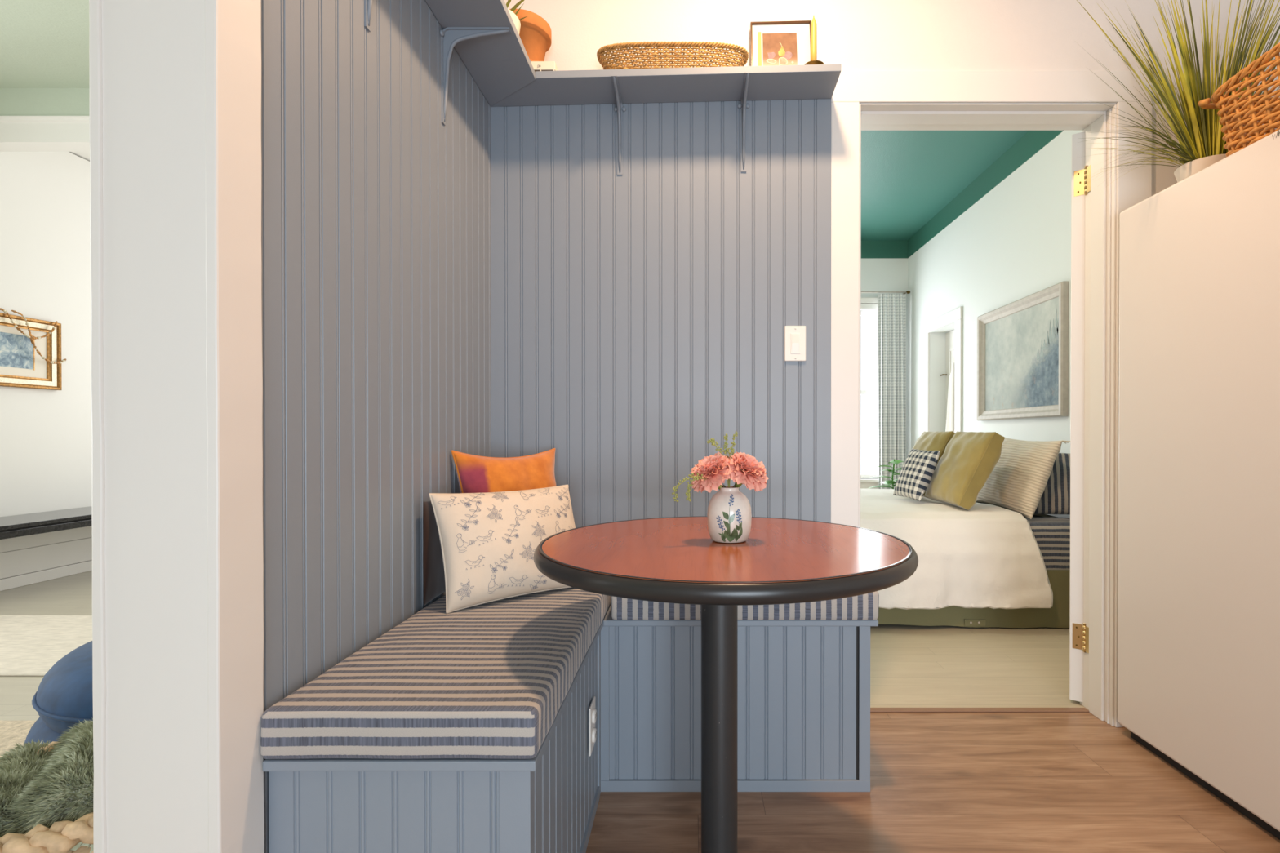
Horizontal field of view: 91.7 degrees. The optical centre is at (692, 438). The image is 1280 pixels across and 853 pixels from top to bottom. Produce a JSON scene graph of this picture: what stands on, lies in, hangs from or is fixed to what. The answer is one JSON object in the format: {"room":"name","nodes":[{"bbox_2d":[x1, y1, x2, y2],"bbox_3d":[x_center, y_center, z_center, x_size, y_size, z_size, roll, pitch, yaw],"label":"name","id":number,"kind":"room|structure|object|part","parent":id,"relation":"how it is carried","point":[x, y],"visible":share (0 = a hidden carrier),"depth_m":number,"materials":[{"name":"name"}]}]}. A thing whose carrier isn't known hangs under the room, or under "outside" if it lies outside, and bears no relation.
{"room":"dining room","nodes":[
{"label":"dining room","id":0,"kind":"room"},
{"bbox_2d":[0,0,89,161],"bbox_3d":[-2.857,-2.003,1.538,4.085,0.080,9.300,0,0,0],"label":"ceiling","id":1,"kind":"structure","parent":0,"point":[44,43],"depth_m":3.09,"materials":[{"name":"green paint"}]},
{"bbox_2d":[0,88,89,151],"bbox_3d":[-2.565,-1.825,3.546,3.470,0.300,0.126,0,0,0],"label":"wall","id":2,"kind":"structure","parent":0,"point":[15,136],"depth_m":3.49,"materials":[{"name":"white paint"}]},
{"bbox_2d":[0,115,88,121],"bbox_3d":[-2.565,-1.800,3.478,3.470,0.024,0.022,0,0,0],"label":"trim","id":3,"kind":"structure","parent":2,"relation":"attached to","point":[2,118],"depth_m":3.48,"materials":[{"name":"white paint"}]},
{"bbox_2d":[0,151,91,579],"bbox_3d":[-4.600,-0.503,1.547,0.600,2.920,9.300,0,0,0],"label":"wall","id":4,"kind":"structure","parent":0,"point":[46,434],"depth_m":4.12,"materials":[{"name":"white paint"}]},
{"bbox_2d":[0,312,62,390],"bbox_3d":[-4.281,-0.553,3.919,0.034,0.452,0.535,0,0,0],"label":"framed picture","id":5,"kind":"object","parent":4,"relation":"attached to","point":[21,366],"visible":0.99,"depth_m":4.00,"materials":[{"name":"gold metal"}]},
{"bbox_2d":[0,332,35,370],"bbox_3d":[-4.292,-0.558,3.912,0.004,0.222,0.250,0,0,0],"label":"painting","id":6,"kind":"object","parent":5,"relation":"attached to","point":[17,353],"depth_m":3.93,"materials":[{"name":"blue paper"}]},
{"bbox_2d":[0,307,66,364],"bbox_3d":[-4.252,-0.652,3.934,0.016,0.310,0.537,0,0,0],"label":"bead garland","id":7,"kind":"object","parent":5,"relation":"hanging from","point":[30,335],"visible":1,"depth_m":3.98,"materials":[{"name":"brown wood"}]},
{"bbox_2d":[0,525,92,578],"bbox_3d":[-4.294,0.706,4.754,0.012,0.315,2.500,0,0,0],"label":"panelling","id":8,"kind":"object","parent":4,"relation":"attached to","point":[20,562],"depth_m":4.10,"materials":[{"name":"white paint"}]},
{"bbox_2d":[0,506,92,539],"bbox_3d":[-4.064,0.518,4.453,0.447,0.074,2.300,0,0,0],"label":"console shelf","id":9,"kind":"object","parent":4,"relation":"attached to","point":[22,525],"visible":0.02,"depth_m":3.75,"materials":[{"name":"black wood"}]},
{"bbox_2d":[0,560,92,591],"bbox_3d":[-4.289,0.902,4.755,0.022,0.072,2.500,0,0,0],"label":"baseboard","id":10,"kind":"structure","parent":4,"relation":"attached to","point":[13,582],"depth_m":4.09,"materials":[{"name":"white paint"}]},
{"bbox_2d":[0,570,1279,852],"bbox_3d":[-1.225,0.986,1.656,7.350,0.060,9.500,0,0,0],"label":"floor","id":11,"kind":"structure","parent":0,"point":[940,782],"depth_m":1.71,"materials":[{"name":"brown wood"}]},
{"bbox_2d":[0,720,35,756],"bbox_3d":[-2.260,0.953,1.266,2.680,0.009,1.620,0,0,0],"label":"jute rug","id":12,"kind":"object","parent":11,"relation":"on","point":[11,732],"visible":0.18,"depth_m":1.98,"materials":[{"name":"beige carpet"}]},
{"bbox_2d":[0,741,93,852],"bbox_3d":[-1.128,0.778,1.121,0.435,0.342,0.431,0,0,-28],"label":"seagrass basket","id":13,"kind":"object","parent":12,"relation":"on","point":[61,837],"visible":0.16,"depth_m":0.97,"materials":[{"name":"beige wicker"}]},
{"bbox_2d":[0,717,93,852],"bbox_3d":[-1.161,0.673,1.159,0.569,0.286,0.464,0,0,-39],"label":"fur throw","id":14,"kind":"object","parent":13,"relation":"in","point":[44,788],"visible":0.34,"depth_m":1.04,"materials":[{"name":"green fur"}]},
{"bbox_2d":[23,640,93,746],"bbox_3d":[-1.345,0.629,1.804,0.824,0.628,0.824,0,0,0],"label":"velvet chair","id":15,"kind":"object","parent":12,"relation":"on","point":[63,698],"visible":0.09,"depth_m":1.47,"materials":[{"name":"blue fabric"}]},
{"bbox_3d":[-1.345,0.814,1.805,0.824,0.258,0.824,0,0,0],"label":"seat","id":16,"kind":"part","parent":15,"relation":"part of","materials":[{"name":"blue fabric"}]},
{"bbox_2d":[0,615,92,675],"bbox_3d":[-2.425,0.943,2.881,2.950,0.010,0.810,0,0,0],"label":"area rug","id":17,"kind":"object","parent":11,"relation":"on","point":[30,645],"visible":0.02,"depth_m":2.88,"materials":[{"name":"beige carpet"}]},
{"bbox_2d":[262,602,878,852],"bbox_3d":[-0.079,0.722,1.483,1.156,0.470,1.083,0,0,0],"label":"bench","id":18,"kind":"object","parent":11,"relation":"on","point":[803,707],"visible":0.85,"depth_m":1.67,"materials":[{"name":"grey wood"}]},
{"bbox_3d":[-0.453,0.734,0.964,0.408,0.452,0.019,0,0,0],"label":"panel","id":19,"kind":"part","parent":18,"relation":"part of","materials":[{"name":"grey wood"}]},
{"bbox_2d":[260,587,611,759],"bbox_3d":[-0.445,0.444,1.478,0.422,0.084,1.090,0,0,0],"label":"seat cushion","id":20,"kind":"object","parent":18,"relation":"on","point":[491,680],"visible":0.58,"depth_m":1.02,"materials":[{"name":"fabric"}]},
{"bbox_2d":[422,501,445,605],"bbox_3d":[-0.642,0.275,1.561,0.033,0.250,0.161,0,0,6],"label":"velvet pillow","id":21,"kind":"object","parent":20,"relation":"on","point":[433,575],"visible":0.56,"depth_m":1.50,"materials":[{"name":"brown fabric"}]},
{"bbox_2d":[428,484,575,613],"bbox_3d":[-0.461,0.267,1.596,0.169,0.270,0.394,0,0,45],"label":"pillow","id":22,"kind":"object","parent":20,"relation":"on","point":[489,541],"visible":0.86,"depth_m":1.51,"materials":[{"name":"beige fabric"}]},
{"bbox_2d":[450,448,556,493],"bbox_3d":[-0.524,0.211,1.806,0.145,0.363,0.353,0,0,39],"label":"velvet pillow","id":23,"kind":"object","parent":20,"relation":"on","point":[475,473],"visible":0.45,"depth_m":1.75,"materials":[{"name":"orange fabric"}]},
{"bbox_3d":[-0.256,0.732,1.325,0.018,0.452,0.703,0,0,0],"label":"panel","id":24,"kind":"part","parent":18,"relation":"part of","materials":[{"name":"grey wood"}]},
{"bbox_2d":[588,696,596,756],"bbox_3d":[-0.243,0.706,1.522,0.012,0.115,0.075,0,0,0],"label":"wall outlet","id":25,"kind":"object","parent":18,"relation":"attached to","point":[592,710],"visible":1,"depth_m":1.51,"materials":[{"name":"white plastic"}]},
{"bbox_2d":[591,708,596,723],"bbox_3d":[-0.240,0.682,1.522,0.006,0.033,0.033,0,0,0],"label":"socket","id":26,"kind":"object","parent":25,"relation":"attached to","point":[593,710],"depth_m":1.51,"materials":[{"name":"grey plastic"}]},
{"bbox_2d":[591,728,596,742],"bbox_3d":[-0.240,0.729,1.522,0.006,0.033,0.033,0,0,0],"label":"socket","id":27,"kind":"object","parent":25,"relation":"attached to","point":[593,730],"depth_m":1.51,"materials":[{"name":"grey plastic"}]},
{"bbox_3d":[0.116,0.730,1.684,0.732,0.452,0.021,0,0,0],"label":"panel","id":28,"kind":"part","parent":18,"relation":"part of","materials":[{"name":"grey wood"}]},
{"bbox_2d":[611,591,879,620],"bbox_3d":[0.140,0.441,1.833,0.717,0.087,0.383,0,0,0],"label":"seat cushion","id":29,"kind":"object","parent":18,"relation":"on","point":[864,606],"visible":0.15,"depth_m":1.64,"materials":[{"name":"fabric"}]},
{"bbox_2d":[533,516,918,852],"bbox_3d":[0.064,0.584,1.290,0.764,0.747,0.764,0,0,0],"label":"round table","id":30,"kind":"object","parent":11,"relation":"on","point":[676,559],"visible":0.88,"depth_m":1.18,"materials":[{"name":"brown wood"}]},
{"bbox_2d":[706,486,751,542],"bbox_3d":[0.076,0.155,1.276,0.092,0.111,0.092,0,0,0],"label":"flower vase","id":31,"kind":"object","parent":30,"relation":"on","point":[729,513],"visible":1,"depth_m":1.24,"materials":[{"name":"ceramic"}]},
{"bbox_2d":[671,472,722,502],"bbox_3d":[0.021,0.096,1.242,0.134,0.057,0.017,0,0,-28],"label":"greenery sprig","id":32,"kind":"object","parent":31,"relation":"in","point":[692,473],"visible":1,"depth_m":1.22,"materials":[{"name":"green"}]},
{"bbox_2d":[685,474,721,502],"bbox_3d":[0.035,0.097,1.246,0.106,0.055,0.020,0,0,-30],"label":"greenery sprig","id":33,"kind":"object","parent":31,"relation":"in","point":[687,494],"visible":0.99,"depth_m":1.23,"materials":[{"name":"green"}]},
{"bbox_2d":[690,451,735,493],"bbox_3d":[0.045,0.072,1.264,0.101,0.092,0.098,0,0,0],"label":"carnation","id":34,"kind":"object","parent":31,"relation":"in","point":[712,467],"visible":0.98,"depth_m":1.24,"materials":[{"name":"pink plant"}]},
{"bbox_2d":[706,438,728,488],"bbox_3d":[0.054,0.055,1.275,0.048,0.112,0.011,0,0,-5],"label":"greenery sprig","id":35,"kind":"object","parent":31,"relation":"in","point":[712,441],"visible":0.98,"depth_m":1.27,"materials":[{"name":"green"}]},
{"bbox_2d":[723,434,730,484],"bbox_3d":[0.073,0.050,1.286,0.017,0.121,0.014,0,0,0],"label":"greenery sprig","id":36,"kind":"object","parent":31,"relation":"in","point":[726,444],"visible":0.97,"depth_m":1.28,"materials":[{"name":"yellow"}]},
{"bbox_2d":[728,431,737,488],"bbox_3d":[0.083,0.047,1.275,0.019,0.127,0.014,0,0,26],"label":"greenery sprig","id":37,"kind":"object","parent":31,"relation":"in","point":[733,443],"visible":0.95,"depth_m":1.27,"materials":[{"name":"yellow"}]},
{"bbox_3d":[0.082,0.049,1.276,0.016,0.124,0.005,0,0,19],"label":"stem","id":38,"kind":"part","parent":37,"relation":"part of","materials":[{"name":"green"}]},
{"bbox_2d":[724,452,768,492],"bbox_3d":[0.107,0.072,1.267,0.104,0.092,0.102,0,0,0],"label":"carnation","id":39,"kind":"object","parent":31,"relation":"on","point":[748,471],"visible":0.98,"depth_m":1.24,"materials":[{"name":"pink plant"}]},
{"bbox_2d":[868,459,903,488],"bbox_3d":[1.612,0.550,5.072,0.422,0.768,0.417,0,0,41],"label":"potted plant","id":40,"kind":"object","parent":11,"relation":"on","point":[888,482],"visible":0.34,"depth_m":5.05,"materials":[{"name":"green plant"}]},
{"bbox_3d":[1.643,0.416,5.053,0.025,0.501,0.012,0,0,0],"label":"stem","id":41,"kind":"part","parent":40,"relation":"part of","materials":[{"name":"green plant"}]},
{"bbox_2d":[876,502,1070,628],"bbox_3d":[1.160,0.679,3.851,2.034,0.529,1.563,0,0,0],"label":"bed","id":42,"kind":"object","parent":11,"relation":"on","point":[1051,532],"visible":0.13,"depth_m":3.09,"materials":[{"name":"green fabric"}]},
{"bbox_2d":[860,488,1053,609],"bbox_3d":[0.915,0.593,3.820,1.670,0.469,1.666,0,0,0],"label":"duvet","id":43,"kind":"object","parent":42,"relation":"on","point":[984,555],"visible":0.34,"depth_m":3.03,"materials":[{"name":"white fabric"}]},
{"bbox_2d":[893,448,940,501],"bbox_3d":[1.310,0.205,3.628,0.154,0.290,0.312,0,0,-11],"label":"pillow","id":44,"kind":"object","parent":43,"relation":"on","point":[917,472],"visible":1,"depth_m":3.55,"materials":[{"name":"fabric"}]},
{"bbox_2d":[912,431,955,498],"bbox_3d":[1.473,0.155,3.899,0.295,0.405,0.425,0,0,0],"label":"velvet cushion","id":45,"kind":"object","parent":43,"relation":"on","point":[927,441],"visible":0.31,"depth_m":3.77,"materials":[{"name":"yellow fabric"}]},
{"bbox_2d":[924,431,1004,510],"bbox_3d":[1.488,0.162,3.406,0.283,0.410,0.437,0,0,0],"label":"velvet cushion","id":46,"kind":"object","parent":43,"relation":"on","point":[968,460],"visible":0.98,"depth_m":3.24,"materials":[{"name":"yellow fabric"}]},
{"bbox_2d":[976,437,1070,519],"bbox_3d":[1.802,0.197,3.435,0.213,0.418,0.693,0,0,0],"label":"bed pillow","id":47,"kind":"object","parent":42,"relation":"on","point":[1018,481],"visible":0.88,"depth_m":3.28,"materials":[{"name":"fabric"}]},
{"bbox_3d":[1.165,0.532,3.848,1.976,0.235,1.514,0,0,0],"label":"mattress","id":48,"kind":"part","parent":42,"relation":"part of","materials":[{"name":"beige fabric"}]},
{"bbox_2d":[1034,453,1070,515],"bbox_3d":[2.018,0.239,3.292,0.363,0.328,0.189,0,0,23],"label":"bed pillow","id":49,"kind":"object","parent":42,"relation":"on","point":[1055,499],"visible":0.25,"depth_m":3.27,"materials":[{"name":"fabric"}]},
{"bbox_2d":[870,707,1088,712],"bbox_3d":[0.970,0.950,2.167,0.827,0.007,0.027,0,0,0],"label":"threshold","id":50,"kind":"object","parent":11,"relation":"on","point":[872,709],"depth_m":2.16,"materials":[{"name":"brown wood"}]},
{"bbox_2d":[1117,129,1279,839],"bbox_3d":[1.732,0.113,1.595,0.717,1.683,0.811,0,0,0],"label":"refrigerator","id":51,"kind":"object","parent":11,"relation":"on","point":[1198,615],"visible":1,"depth_m":1.66,"materials":[{"name":"white metal"}]},
{"bbox_2d":[1076,0,1279,187],"bbox_3d":[1.522,-1.066,1.877,0.879,0.704,0.228,0,0,1],"label":"potted grass","id":52,"kind":"object","parent":51,"relation":"on","point":[1202,144],"depth_m":1.82,"materials":[{"name":"green plant"}]},
{"bbox_2d":[1173,153,1226,182],"bbox_3d":[1.535,-0.773,1.845,0.156,0.085,0.156,0,0,0],"label":"pot","id":53,"kind":"object","parent":52,"relation":"attached to","point":[1193,166],"depth_m":1.82,"materials":[{"name":"white ceramic"}]},
{"bbox_2d":[1197,42,1279,156],"bbox_3d":[1.600,-0.845,1.398,0.384,0.233,0.730,0,0,0],"label":"wicker basket","id":54,"kind":"object","parent":51,"relation":"on","point":[1237,135],"visible":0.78,"depth_m":1.59,"materials":[{"name":"brown wicker"}]},
{"bbox_3d":[1.598,-0.941,1.739,0.351,0.021,0.045,0,0,0],"label":"handle","id":55,"kind":"part","parent":54,"relation":"part of","materials":[{"name":"orange wicker"}]},
{"bbox_2d":[860,257,907,479],"bbox_3d":[0.750,-0.547,6.377,2.900,2.950,0.120,0,0,0],"label":"wall","id":56,"kind":"structure","parent":0,"point":[877,274],"depth_m":6.31,"materials":[{"name":"white paint"}]},
{"bbox_2d":[860,297,879,488],"bbox_3d":[1.355,-0.439,6.338,1.450,1.995,0.160,0,0,0],"label":"window","id":57,"kind":"structure","parent":56,"relation":"in","point":[867,303],"depth_m":6.35,"materials":[{"name":"white paint"}]},
{"bbox_3d":[1.355,-0.889,6.400,1.210,0.865,0.030,0,0,0],"label":"sash","id":58,"kind":"part","parent":57,"relation":"part of","materials":[{"name":"white paint"}]},
{"bbox_3d":[1.355,-0.047,6.365,1.210,0.910,0.030,0,0,0],"label":"sash","id":59,"kind":"part","parent":57,"relation":"part of","materials":[{"name":"white paint"}]},
{"bbox_2d":[861,290,910,293],"bbox_3d":[1.344,-1.469,6.242,1.688,0.040,0.135,0,0,0],"label":"curtain rod","id":60,"kind":"object","parent":56,"relation":"attached to","point":[907,291],"visible":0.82,"depth_m":6.20,"materials":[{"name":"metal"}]},
{"bbox_3d":[1.333,-1.473,6.206,1.665,0.015,0.016,0,0,0],"label":"rod","id":61,"kind":"part","parent":60,"relation":"part of","materials":[{"name":"silver metal"}]},
{"bbox_2d":[877,293,906,488],"bbox_3d":[2.003,-0.433,6.213,0.282,2.045,0.066,0,0,0],"label":"curtain","id":62,"kind":"object","parent":60,"relation":"hanging from","point":[891,308],"visible":0.87,"depth_m":6.21,"materials":[{"name":"white fabric"}]},
{"bbox_2d":[490,0,1279,528],"bbox_3d":[0.800,-0.512,2.125,3.300,2.930,0.184,0,0,0],"label":"wall","id":63,"kind":"structure","parent":0,"point":[639,316],"depth_m":2.03,"materials":[{"name":"grey wood"}]},
{"bbox_2d":[364,0,841,174],"bbox_3d":[-0.103,-0.984,1.490,1.118,0.299,1.082,0,0,0],"label":"corner shelf","id":64,"kind":"object","parent":63,"relation":"attached to","point":[484,33],"visible":1,"depth_m":1.88,"materials":[{"name":"grey wood"}]},
{"bbox_2d":[506,0,526,34],"bbox_3d":[-0.575,-1.228,1.777,0.199,0.235,0.201,0,0,-41],"label":"aloe","id":65,"kind":"object","parent":64,"relation":"on","point":[516,20],"visible":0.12,"depth_m":1.76,"materials":[{"name":"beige plant"}]},
{"bbox_2d":[507,8,520,34],"bbox_3d":[-0.565,-1.154,1.768,0.144,0.088,0.144,0,0,0],"label":"pot","id":66,"kind":"object","parent":65,"relation":"attached to","point":[516,20],"depth_m":1.75,"materials":[{"name":"beige ceramic"}]},
{"bbox_2d":[530,61,558,71],"bbox_3d":[-0.516,-1.135,1.950,0.197,0.036,0.128,0,0,0],"label":"storage box","id":67,"kind":"object","parent":64,"relation":"on","point":[537,65],"visible":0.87,"depth_m":1.89,"materials":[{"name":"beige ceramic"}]},
{"bbox_2d":[509,8,551,61],"bbox_3d":[-0.531,-1.221,1.938,0.176,0.136,0.176,0,0,0],"label":"terracotta pot","id":68,"kind":"object","parent":67,"relation":"on","point":[535,33],"visible":0.31,"depth_m":1.89,"materials":[{"name":"orange ceramic"}]},
{"bbox_2d":[596,41,748,69],"bbox_3d":[-0.061,-1.165,1.949,0.477,0.089,0.149,0,0,0],"label":"wicker basket","id":69,"kind":"object","parent":64,"relation":"on","point":[636,46],"visible":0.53,"depth_m":1.89,"materials":[{"name":"brown wicker"}]},
{"bbox_2d":[750,20,811,66],"bbox_3d":[0.289,-1.247,2.006,0.198,0.233,0.051,0,0,0],"label":"framed print","id":70,"kind":"object","parent":64,"relation":"on","point":[771,42],"visible":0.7,"depth_m":2.01,"materials":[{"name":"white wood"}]},
{"bbox_2d":[762,32,797,65],"bbox_3d":[0.284,-1.233,2.003,0.111,0.182,0.028,0,0,0],"label":"painting","id":71,"kind":"object","parent":70,"relation":"attached to","point":[778,48],"depth_m":2.01,"materials":[{"name":"orange paper"}]},
{"bbox_2d":[804,60,824,64],"bbox_3d":[0.377,-1.147,1.918,0.066,0.020,0.066,0,0,0],"label":"candle holder","id":72,"kind":"object","parent":64,"relation":"on","point":[811,62],"visible":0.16,"depth_m":1.89,"materials":[{"name":"gold metal"}]},
{"bbox_2d":[810,15,817,60],"bbox_3d":[0.377,-1.231,1.918,0.019,0.171,0.019,0,0,0],"label":"taper candle","id":73,"kind":"object","parent":72,"relation":"in","point":[813,25],"visible":0.73,"depth_m":1.91,"materials":[{"name":"yellow wax"}]},
{"bbox_2d":[784,325,805,360],"bbox_3d":[0.338,-0.313,2.028,0.070,0.116,0.011,0,0,0],"label":"light switch","id":74,"kind":"object","parent":63,"relation":"attached to","point":[794,335],"visible":1,"depth_m":2.03,"materials":[{"name":"white plastic"}]},
{"bbox_3d":[0.338,-0.313,2.027,0.033,0.067,0.002,0,0,0],"label":"switch frame","id":75,"kind":"part","parent":74,"relation":"part of","materials":[{"name":"white plastic"}]},
{"bbox_2d":[858,102,1116,726],"bbox_3d":[0.975,-0.078,2.133,0.849,2.062,0.174,0,0,0],"label":"trim","id":76,"kind":"structure","parent":63,"relation":"attached to","point":[1091,118],"depth_m":2.09,"materials":[{"name":"white paint"}]},
{"bbox_2d":[831,71,1151,727],"bbox_3d":[0.984,-0.129,2.043,1.054,2.165,0.012,0,0,0],"label":"trim","id":77,"kind":"structure","parent":63,"relation":"attached to","point":[852,88],"depth_m":2.03,"materials":[{"name":"white paint"}]},
{"bbox_2d":[1069,131,1090,702],"bbox_3d":[1.615,-0.077,2.512,0.070,2.033,0.852,0,0,36],"label":"door","id":78,"kind":"structure","parent":63,"relation":"in","point":[1080,173],"depth_m":2.21,"materials":[{"name":"white paint"}]},
{"bbox_2d":[861,130,1028,240],"bbox_3d":[0.875,-2.044,4.298,3.150,0.070,4.180,0,0,0],"label":"ceiling","id":79,"kind":"structure","parent":0,"point":[908,177],"depth_m":4.63,"materials":[{"name":"teal paint"}]},
{"bbox_2d":[907,130,1081,454],"bbox_3d":[2.280,-0.534,4.307,0.160,2.950,4.180,0,0,0],"label":"wall","id":80,"kind":"structure","parent":0,"point":[1013,244],"depth_m":4.63,"materials":[{"name":"white paint"}]},
{"bbox_2d":[923,306,962,432],"bbox_3d":[2.192,-0.073,5.447,0.016,2.014,0.808,0,0,0],"label":"trim","id":81,"kind":"structure","parent":80,"relation":"attached to","point":[956,315],"depth_m":5.17,"materials":[{"name":"white paint"}]},
{"bbox_2d":[940,329,955,427],"bbox_3d":[2.340,-0.026,5.447,0.091,1.900,0.571,0,0,0],"label":"door","id":82,"kind":"structure","parent":80,"relation":"in","point":[950,336],"depth_m":5.67,"materials":[{"name":"white paint"}]},
{"bbox_3d":[2.341,-0.041,5.447,0.007,1.550,0.380,0,0,0],"label":"panel moulding","id":83,"kind":"part","parent":82,"relation":"part of","materials":[{"name":"white paint"}]},
{"bbox_2d":[861,130,1062,257],"bbox_3d":[0.800,-1.919,4.259,2.800,0.180,4.100,0,0,0],"label":"trim","id":84,"kind":"structure","parent":80,"relation":"attached to","point":[1033,141],"depth_m":4.90,"materials":[{"name":"teal paint"}]},
{"bbox_2d":[977,280,1068,420],"bbox_3d":[2.178,-0.530,4.157,0.040,0.789,1.080,0,0,0],"label":"landscape painting","id":85,"kind":"object","parent":80,"relation":"attached to","point":[1023,344],"visible":1,"depth_m":4.05,"materials":[{"name":"paint"}]},
{"bbox_3d":[-0.738,-0.502,0.447,0.153,2.930,6.100,0,0,0],"label":"wall","id":86,"kind":"structure","parent":0,"visible":0},
{"bbox_2d":[88,0,106,852],"bbox_3d":[-0.823,-0.189,0.898,0.018,2.300,0.091,0,0,0],"label":"trim","id":87,"kind":"structure","parent":86,"relation":"attached to","point":[95,72],"depth_m":0.85,"materials":[{"name":"white paint"}]},
{"bbox_2d":[102,0,208,852],"bbox_3d":[-0.744,-0.189,0.878,0.149,2.300,0.042,0,0,0],"label":"trim","id":88,"kind":"structure","parent":86,"relation":"attached to","point":[154,305],"depth_m":0.86,"materials":[{"name":"white paint"}]},
{"bbox_2d":[204,0,264,852],"bbox_3d":[-0.663,-0.189,0.899,0.019,2.300,0.092,0,0,0],"label":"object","id":89,"kind":"structure","parent":86,"relation":"attached to","point":[232,28],"depth_m":0.88,"materials":[{"name":"white paint"}]},
{"bbox_2d":[261,0,491,852],"bbox_3d":[-0.669,-0.073,1.490,0.014,2.060,1.091,0,0,0],"label":"wall","id":90,"kind":"structure","parent":86,"relation":"attached to","point":[375,211],"depth_m":1.23,"materials":[{"name":"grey wood"}]},
{"bbox_3d":[2.316,-0.752,5.371,0.058,0.070,0.010,0,0,0],"label":"coat hook","id":91,"kind":"object","parent":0,"visible":0},
{"bbox_2d":[945,356,954,432],"bbox_3d":[2.288,-0.116,5.430,0.097,1.271,0.531,0,0,0],"label":"bathrobe","id":92,"kind":"object","parent":91,"relation":"hanging from","point":[950,406],"visible":0.28,"depth_m":5.40,"materials":[{"name":"beige fabric"}]}
]}

